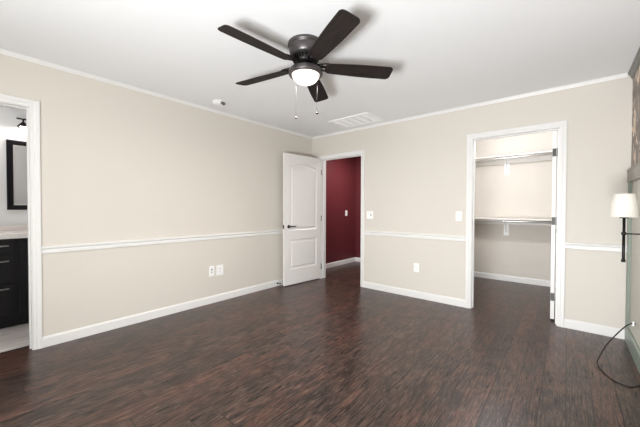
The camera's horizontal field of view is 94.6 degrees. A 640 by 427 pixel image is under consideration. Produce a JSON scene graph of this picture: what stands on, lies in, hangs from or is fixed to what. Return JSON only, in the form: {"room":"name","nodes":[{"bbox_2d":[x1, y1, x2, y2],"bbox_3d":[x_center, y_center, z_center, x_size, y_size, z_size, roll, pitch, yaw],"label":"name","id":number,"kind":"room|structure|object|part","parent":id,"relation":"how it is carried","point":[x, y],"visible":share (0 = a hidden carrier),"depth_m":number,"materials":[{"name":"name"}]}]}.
{"room":"empty bedroom","nodes":[
{"label":"empty bedroom","id":0,"kind":"room"},
{"bbox_2d":[0,106,27,225],"bbox_3d":[-3.631,-0.085,3.144,0.160,2.440,3.000,1,1,40],"label":"wall","id":1,"kind":"structure","parent":0,"point":[9,130],"depth_m":3.25,"materials":[{"name":"grey paint"}]},
{"bbox_2d":[6,139,26,209],"bbox_3d":[-3.173,-0.430,3.539,0.026,0.770,0.800,1,1,40],"label":"bathroom mirror","id":2,"kind":"object","parent":1,"relation":"attached to","point":[16,151],"visible":0.38,"depth_m":3.29,"materials":[{"name":"black paint"}]},
{"bbox_3d":[-3.179,-0.430,3.544,0.006,0.670,0.700,1,1,40],"label":"glass","id":3,"kind":"part","parent":2,"relation":"part of","materials":[{"name":"white mirror"}]},
{"bbox_2d":[16,117,25,128],"bbox_3d":[-3.147,-1.008,3.437,0.182,0.150,0.544,1,1,40],"label":"vanity light","id":4,"kind":"object","parent":1,"relation":"attached to","point":[22,124],"visible":0.26,"depth_m":3.23,"materials":[{"name":"black metal"}]},
{"bbox_2d":[0,54,311,336],"bbox_3d":[-1.850,-0.081,3.232,0.120,2.440,5.420,1,1,40],"label":"wall","id":5,"kind":"structure","parent":0,"point":[118,163],"depth_m":3.10,"materials":[{"name":"beige paint"}]},
{"bbox_2d":[0,93,42,349],"bbox_3d":[-2.715,0.106,2.188,0.137,2.093,0.936,1,1,40],"label":"door frame","id":6,"kind":"structure","parent":5,"relation":"attached to","point":[34,105],"depth_m":2.48,"materials":[{"name":"white paint"}]},
{"bbox_2d":[0,49,312,138],"bbox_3d":[-1.832,-1.283,3.122,0.019,0.033,5.300,1,1,40],"label":"crown molding","id":7,"kind":"structure","parent":5,"relation":"attached to","point":[4,52],"depth_m":2.98,"materials":[{"name":"white paint"}]},
{"bbox_2d":[42,229,282,253],"bbox_3d":[-1.250,0.295,3.844,0.024,0.066,3.479,1,1,40],"label":"chair rail","id":8,"kind":"object","parent":5,"relation":"attached to","point":[140,242],"visible":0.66,"depth_m":3.12,"materials":[{"name":"white paint"}]},
{"bbox_2d":[43,279,282,347],"bbox_3d":[-1.256,1.084,3.860,0.014,0.092,3.479,1,1,40],"label":"baseboard","id":9,"kind":"structure","parent":5,"relation":"attached to","point":[65,336],"depth_m":3.14,"materials":[{"name":"white paint"}]},
{"bbox_2d":[209,266,213,276],"bbox_3d":[-1.363,0.727,3.723,0.017,0.130,0.072,1,1,40],"label":"cable jack","id":10,"kind":"object","parent":5,"relation":"attached to","point":[211,268],"visible":1,"depth_m":3.72,"materials":[{"name":"white plastic"}]},
{"bbox_2d":[216,264,222,275],"bbox_3d":[-1.293,0.729,3.813,0.008,0.132,0.100,1,1,40],"label":"wall outlet","id":11,"kind":"object","parent":5,"relation":"attached to","point":[219,268],"visible":1,"depth_m":3.81,"materials":[{"name":"white plastic"}]},
{"bbox_2d":[0,261,639,426],"bbox_3d":[-0.306,1.174,3.118,5.325,0.062,7.200,1,1,40],"label":"floor","id":12,"kind":"structure","parent":0,"point":[332,350],"depth_m":2.23,"materials":[{"name":"brown wood"}]},
{"bbox_2d":[0,225,28,328],"bbox_3d":[-3.255,0.638,3.035,0.574,1.000,1.940,1,1,40],"label":"bathroom vanity","id":13,"kind":"object","parent":12,"relation":"on","point":[14,296],"visible":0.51,"depth_m":2.94,"materials":[{"name":"black paint"}]},
{"bbox_3d":[-3.115,0.540,2.821,0.020,0.273,0.283,1,1,40],"label":"drawer","id":14,"kind":"part","parent":13,"relation":"part of","materials":[{"name":"black paint"}]},
{"bbox_3d":[-3.114,0.324,2.817,0.020,0.125,0.283,1,1,40],"label":"drawer","id":15,"kind":"part","parent":13,"relation":"part of","materials":[{"name":"black paint"}]},
{"bbox_3d":[-3.116,0.855,2.826,0.020,0.323,0.283,1,1,40],"label":"drawer","id":16,"kind":"part","parent":13,"relation":"part of","materials":[{"name":"black paint"}]},
{"bbox_2d":[0,225,27,238],"bbox_3d":[-3.262,0.192,3.035,0.552,0.108,1.940,1,1,40],"label":"countertop","id":17,"kind":"structure","parent":13,"relation":"on","point":[15,231],"depth_m":2.99,"materials":[{"name":"white stone"}]},
{"bbox_3d":[-2.876,0.635,3.108,0.020,0.755,0.402,1,1,40],"label":"door","id":18,"kind":"part","parent":13,"relation":"part of","materials":[{"name":"black paint"}]},
{"bbox_2d":[0,346,28,353],"bbox_3d":[-2.762,1.148,2.243,0.016,0.008,0.810,1,1,40],"label":"threshold","id":19,"kind":"object","parent":12,"relation":"on","point":[25,346],"depth_m":2.48,"materials":[{"name":"grey metal"}]},
{"bbox_2d":[596,321,639,387],"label":"power cord","id":20,"kind":"object","parent":12,"relation":"on","point":[633,323],"depth_m":2.30,"materials":[{"name":"black plastic"}]},
{"bbox_3d":[2.244,0.690,2.212,0.244,0.957,0.572,1,1,40],"label":"power cord","id":21,"kind":"part","parent":20,"relation":"part of","materials":[{"name":"black plastic"}]},
{"bbox_2d":[0,0,639,136],"bbox_3d":[-0.253,-1.334,3.040,5.445,0.080,7.440,1,1,40],"label":"ceiling","id":22,"kind":"structure","parent":0,"point":[441,54],"depth_m":2.28,"materials":[{"name":"white paint"}]},
{"bbox_2d":[212,100,224,105],"bbox_3d":[-1.182,-1.284,3.446,0.140,0.039,0.140,1,1,40],"label":"smoke detector","id":23,"kind":"object","parent":22,"relation":"attached to","point":[215,102],"visible":1,"depth_m":3.40,"materials":[{"name":"white plastic"}]},
{"bbox_2d":[218,9,392,118],"bbox_3d":[-0.144,-0.999,2.230,1.294,0.564,1.280,1,1,40],"label":"ceiling fan","id":24,"kind":"object","parent":22,"relation":"hanging from","point":[306,50],"visible":1,"depth_m":2.14,"materials":[{"name":"black wood"}]},
{"bbox_3d":[-0.408,-1.121,1.959,0.524,0.006,0.140,2,13,-43],"label":"fan blade","id":25,"kind":"part","parent":24,"relation":"part of","materials":[{"name":"brown wood"}]},
{"bbox_3d":[-0.467,-1.116,2.437,0.524,0.006,0.140,1,14,29],"label":"fan blade","id":26,"kind":"part","parent":24,"relation":"part of","materials":[{"name":"brown wood"}]},
{"bbox_3d":[-0.109,-1.022,2.240,0.208,0.086,0.208,1,1,40],"label":"lamp shade","id":27,"kind":"part","parent":24,"relation":"part of","materials":[{"name":"white glass"}]},
{"bbox_3d":[-0.031,-1.109,2.642,0.140,0.006,0.524,-13,-3,11],"label":"fan blade","id":28,"kind":"part","parent":24,"relation":"part of","materials":[{"name":"brown wood"}]},
{"bbox_3d":[0.065,-1.106,1.868,0.140,0.006,0.524,14,-5,-25],"label":"fan blade","id":29,"kind":"part","parent":24,"relation":"part of","materials":[{"name":"brown wood"}]},
{"bbox_3d":[0.298,-1.104,2.290,0.524,0.006,0.140,1,-12,-7],"label":"fan blade","id":30,"kind":"part","parent":24,"relation":"part of","materials":[{"name":"brown wood"}]},
{"bbox_2d":[328,112,382,127],"bbox_3d":[0.497,-1.304,4.160,0.650,0.012,0.420,1,1,40],"label":"ceiling vent","id":31,"kind":"object","parent":22,"relation":"in","point":[363,118],"visible":1,"depth_m":4.13,"materials":[{"name":"white plastic"}]},
{"bbox_3d":[0.317,-1.307,4.310,0.099,0.006,0.356,1,1,40],"label":"louver panel","id":32,"kind":"part","parent":31,"relation":"part of","materials":[{"name":"white plastic"}]},
{"bbox_3d":[0.407,-1.306,4.235,0.099,0.006,0.356,1,1,40],"label":"louver panel","id":33,"kind":"part","parent":31,"relation":"part of","materials":[{"name":"white plastic"}]},
{"bbox_3d":[0.497,-1.304,4.160,0.099,0.006,0.356,1,1,40],"label":"louver panel","id":34,"kind":"part","parent":31,"relation":"part of","materials":[{"name":"white plastic"}]},
{"bbox_3d":[0.587,-1.303,4.085,0.099,0.006,0.356,1,1,40],"label":"louver panel","id":35,"kind":"part","parent":31,"relation":"part of","materials":[{"name":"white plastic"}]},
{"bbox_3d":[0.677,-1.301,4.009,0.099,0.006,0.356,1,1,40],"label":"louver panel","id":36,"kind":"part","parent":31,"relation":"part of","materials":[{"name":"white plastic"}]},
{"bbox_2d":[326,157,355,263],"bbox_3d":[0.292,-0.123,6.213,0.120,2.440,1.899,1,1,40],"label":"wall","id":37,"kind":"structure","parent":0,"point":[340,173],"depth_m":6.30,"materials":[{"name":"red paint"}]},
{"bbox_2d":[326,257,355,267],"bbox_3d":[0.273,1.053,6.108,0.014,0.092,1.688,1,1,40],"label":"baseboard","id":38,"kind":"structure","parent":37,"relation":"attached to","point":[332,264],"depth_m":6.29,"materials":[{"name":"white paint"}]},
{"bbox_2d":[355,156,360,257],"bbox_3d":[1.424,-0.122,6.366,1.420,2.440,0.210,1,1,40],"label":"wall","id":39,"kind":"structure","parent":0,"point":[358,159],"depth_m":6.70,"materials":[{"name":"red paint"}]},
{"bbox_2d":[312,75,632,328],"bbox_3d":[1.383,-0.084,3.983,3.875,2.440,0.120,1,1,40],"label":"wall","id":40,"kind":"structure","parent":0,"point":[416,169],"depth_m":3.59,"materials":[{"name":"beige paint"}]},
{"bbox_2d":[283,153,321,285],"bbox_3d":[-0.273,0.089,4.777,0.809,2.030,0.150,-1,1,-45],"label":"door","id":41,"kind":"structure","parent":40,"relation":"in","point":[302,218],"depth_m":4.72,"materials":[{"name":"white paint"}]},
{"bbox_2d":[318,150,364,286],"bbox_3d":[0.359,0.073,4.830,0.911,2.093,0.137,1,1,40],"label":"door frame","id":42,"kind":"structure","parent":40,"relation":"attached to","point":[323,161],"depth_m":4.90,"materials":[{"name":"white paint"}]},
{"bbox_2d":[367,211,372,218],"bbox_3d":[0.744,0.022,4.428,0.112,0.117,0.019,1,1,40],"label":"light switch","id":43,"kind":"object","parent":40,"relation":"attached to","point":[369,213],"visible":1,"depth_m":4.43,"materials":[{"name":"white plastic"}]},
{"bbox_2d":[363,281,464,307],"bbox_3d":[1.217,1.088,4.050,1.432,0.092,0.014,1,1,40],"label":"baseboard","id":44,"kind":"structure","parent":40,"relation":"attached to","point":[396,290],"depth_m":3.97,"materials":[{"name":"white paint"}]},
{"bbox_2d":[363,230,465,241],"bbox_3d":[1.216,0.298,4.034,1.432,0.066,0.024,1,1,40],"label":"chair rail","id":45,"kind":"object","parent":40,"relation":"attached to","point":[377,233],"visible":1,"depth_m":3.96,"materials":[{"name":"white paint"}]},
{"bbox_2d":[414,263,418,271],"bbox_3d":[1.299,0.731,3.980,0.074,0.117,0.009,1,1,40],"label":"wall outlet","id":46,"kind":"object","parent":40,"relation":"attached to","point":[416,265],"visible":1,"depth_m":3.98,"materials":[{"name":"white plastic"}]},
{"bbox_2d":[456,211,461,220],"bbox_3d":[1.706,0.033,3.629,0.072,0.117,0.011,1,1,40],"label":"light switch","id":47,"kind":"object","parent":40,"relation":"attached to","point":[458,213],"visible":1,"depth_m":3.62,"materials":[{"name":"white plastic"}]},
{"bbox_2d":[312,73,627,138],"bbox_3d":[1.336,-1.287,3.915,3.821,0.033,0.019,1,1,40],"label":"crown molding","id":48,"kind":"structure","parent":40,"relation":"attached to","point":[623,75],"depth_m":3.37,"materials":[{"name":"white paint"}]},
{"bbox_2d":[465,120,566,326],"bbox_3d":[2.162,0.102,3.322,0.927,2.093,0.137,1,1,40],"label":"door frame","id":49,"kind":"structure","parent":40,"relation":"attached to","point":[562,124],"depth_m":3.11,"materials":[{"name":"white paint"}]},
{"bbox_2d":[550,131,557,318],"bbox_3d":[2.763,0.126,3.443,0.092,2.005,0.808,1,1,39],"label":"door","id":50,"kind":"structure","parent":40,"relation":"in","point":[555,149],"depth_m":3.16,"materials":[{"name":"white paint"}]},
{"bbox_2d":[564,318,624,339],"bbox_3d":[2.642,1.111,2.858,0.430,0.092,0.014,1,1,40],"label":"baseboard","id":51,"kind":"structure","parent":40,"relation":"attached to","point":[609,331],"depth_m":2.85,"materials":[{"name":"white paint"}]},
{"bbox_2d":[565,242,626,251],"bbox_3d":[2.641,0.322,2.842,0.430,0.066,0.024,1,1,40],"label":"chair rail","id":52,"kind":"object","parent":40,"relation":"attached to","point":[570,245],"visible":1,"depth_m":2.84,"materials":[{"name":"white paint"}]},
{"bbox_2d":[474,131,557,280],"bbox_3d":[3.196,-0.094,4.943,2.325,2.440,0.120,1,1,40],"label":"wall","id":53,"kind":"structure","parent":0,"point":[526,193],"depth_m":4.85,"materials":[{"name":"beige paint"}]},
{"bbox_2d":[503,220,508,234],"bbox_3d":[3.014,0.231,4.814,0.072,0.270,0.318,1,1,40],"label":"shelf bracket","id":54,"kind":"object","parent":53,"relation":"attached to","point":[506,226],"visible":0.93,"depth_m":4.91,"materials":[{"name":"white metal"}]},
{"bbox_3d":[3.109,0.273,4.928,0.072,0.182,0.022,1,1,40],"label":"foot plate","id":55,"kind":"part","parent":54,"relation":"part of","materials":[{"name":"white plastic"}]},
{"bbox_2d":[503,156,509,174],"bbox_3d":[3.017,-0.775,4.798,0.072,0.270,0.318,1,1,40],"label":"shelf bracket","id":56,"kind":"object","parent":53,"relation":"attached to","point":[507,166],"visible":0.96,"depth_m":4.89,"materials":[{"name":"white metal"}]},
{"bbox_3d":[3.011,-0.789,4.791,0.032,0.242,0.302,1,1,40],"label":"arm","id":57,"kind":"part","parent":56,"relation":"part of","materials":[{"name":"white plastic"}]},
{"bbox_3d":[3.112,-0.733,4.912,0.072,0.182,0.022,1,1,40],"label":"foot plate","id":58,"kind":"part","parent":56,"relation":"part of","materials":[{"name":"white plastic"}]},
{"bbox_2d":[474,271,555,287],"bbox_3d":[3.150,1.080,4.910,2.325,0.092,0.014,1,1,40],"label":"baseboard","id":59,"kind":"structure","parent":53,"relation":"attached to","point":[476,274],"depth_m":4.87,"materials":[{"name":"white paint"}]},
{"bbox_2d":[475,219,556,225],"bbox_3d":[3.151,0.139,4.894,2.325,0.084,0.017,1,1,40],"label":"shelf","id":60,"kind":"object","parent":53,"relation":"attached to","point":[544,224],"visible":0.07,"depth_m":4.82,"materials":[{"name":"white wood"}]},
{"bbox_2d":[475,218,550,220],"bbox_3d":[3.054,0.089,4.777,2.325,0.018,0.320,1,1,40],"label":"closet shelf","id":61,"kind":"object","parent":60,"relation":"on","point":[475,218],"visible":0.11,"depth_m":4.69,"materials":[{"name":"white wood"}]},
{"bbox_2d":[475,155,557,166],"bbox_3d":[3.154,-0.867,4.878,2.325,0.084,0.017,1,1,40],"label":"cleat","id":62,"kind":"object","parent":53,"relation":"attached to","point":[545,157],"visible":0.29,"depth_m":4.82,"materials":[{"name":"white wood"}]},
{"bbox_2d":[631,66,639,166],"bbox_3d":[1.786,-0.041,1.352,0.120,2.440,7.200,1,1,40],"label":"wall","id":63,"kind":"structure","parent":0,"point":[635,147],"depth_m":2.52,"materials":[{"name":"brown stone"}]},
{"bbox_2d":[625,162,639,373],"bbox_3d":[1.118,0.408,0.677,0.027,1.559,5.300,1,1,40],"label":"wainscoting","id":64,"kind":"structure","parent":63,"relation":"attached to","point":[632,306],"depth_m":2.47,"materials":[{"name":"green paint"}]},
{"bbox_2d":[609,194,639,261],"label":"wall sconce","id":65,"kind":"object","parent":64,"relation":"attached to","point":[624,206],"depth_m":2.00,"materials":[{"name":"white fabric"}]},
{"bbox_3d":[2.093,0.183,2.036,0.026,0.304,0.026,1,1,40],"label":"stem","id":66,"kind":"part","parent":65,"relation":"part of","materials":[{"name":"black metal"}]},
{"bbox_3d":[2.094,-0.055,2.032,0.153,0.159,0.153,1,1,40],"label":"lamp shade","id":67,"kind":"part","parent":65,"relation":"part of","materials":[{"name":"white fabric"}]},
{"bbox_3d":[2.733,0.369,2.601,0.007,1.295,0.022,1,1,40],"label":"moulding","id":68,"kind":"part","parent":64,"relation":"part of","materials":[{"name":"green paint"}]},
{"bbox_3d":[1.114,1.115,0.682,0.022,0.145,5.288,1,1,40],"label":"board","id":69,"kind":"part","parent":64,"relation":"part of","materials":[{"name":"green paint"}]},
{"bbox_3d":[1.126,0.468,0.672,0.006,1.440,5.300,1,1,40],"label":"panel","id":70,"kind":"part","parent":64,"relation":"part of","materials":[{"name":"beige paint"}]},
{"bbox_2d":[628,47,639,78],"bbox_3d":[1.121,-1.221,0.653,0.032,0.062,5.299,1,1,40],"label":"crown molding","id":71,"kind":"structure","parent":63,"relation":"attached to","point":[635,65],"depth_m":2.48,"materials":[{"name":"white wood"}]},
{"bbox_3d":[1.688,-0.100,5.045,0.120,2.440,1.899,1,1,40],"label":"wall","id":72,"kind":"structure","parent":0,"visible":0},
{"bbox_2d":[475,220,550,223],"bbox_3d":[2.971,0.125,4.678,2.325,0.049,0.049,1,1,40],"label":"closet rod","id":73,"kind":"object","parent":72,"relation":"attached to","point":[509,221],"visible":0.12,"depth_m":4.61,"materials":[{"name":"silver metal"}]},
{"bbox_2d":[475,153,551,161],"bbox_3d":[2.974,-0.881,4.662,2.325,0.049,0.049,1,1,40],"label":"closet rod","id":74,"kind":"object","parent":72,"relation":"attached to","point":[542,154],"visible":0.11,"depth_m":4.59,"materials":[{"name":"silver metal"}]},
{"bbox_2d":[475,150,552,159],"bbox_3d":[3.057,-0.917,4.761,2.325,0.018,0.320,1,1,40],"label":"closet shelf","id":75,"kind":"object","parent":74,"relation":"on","point":[550,151],"visible":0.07,"depth_m":4.61,"materials":[{"name":"white wood"}]}
]}

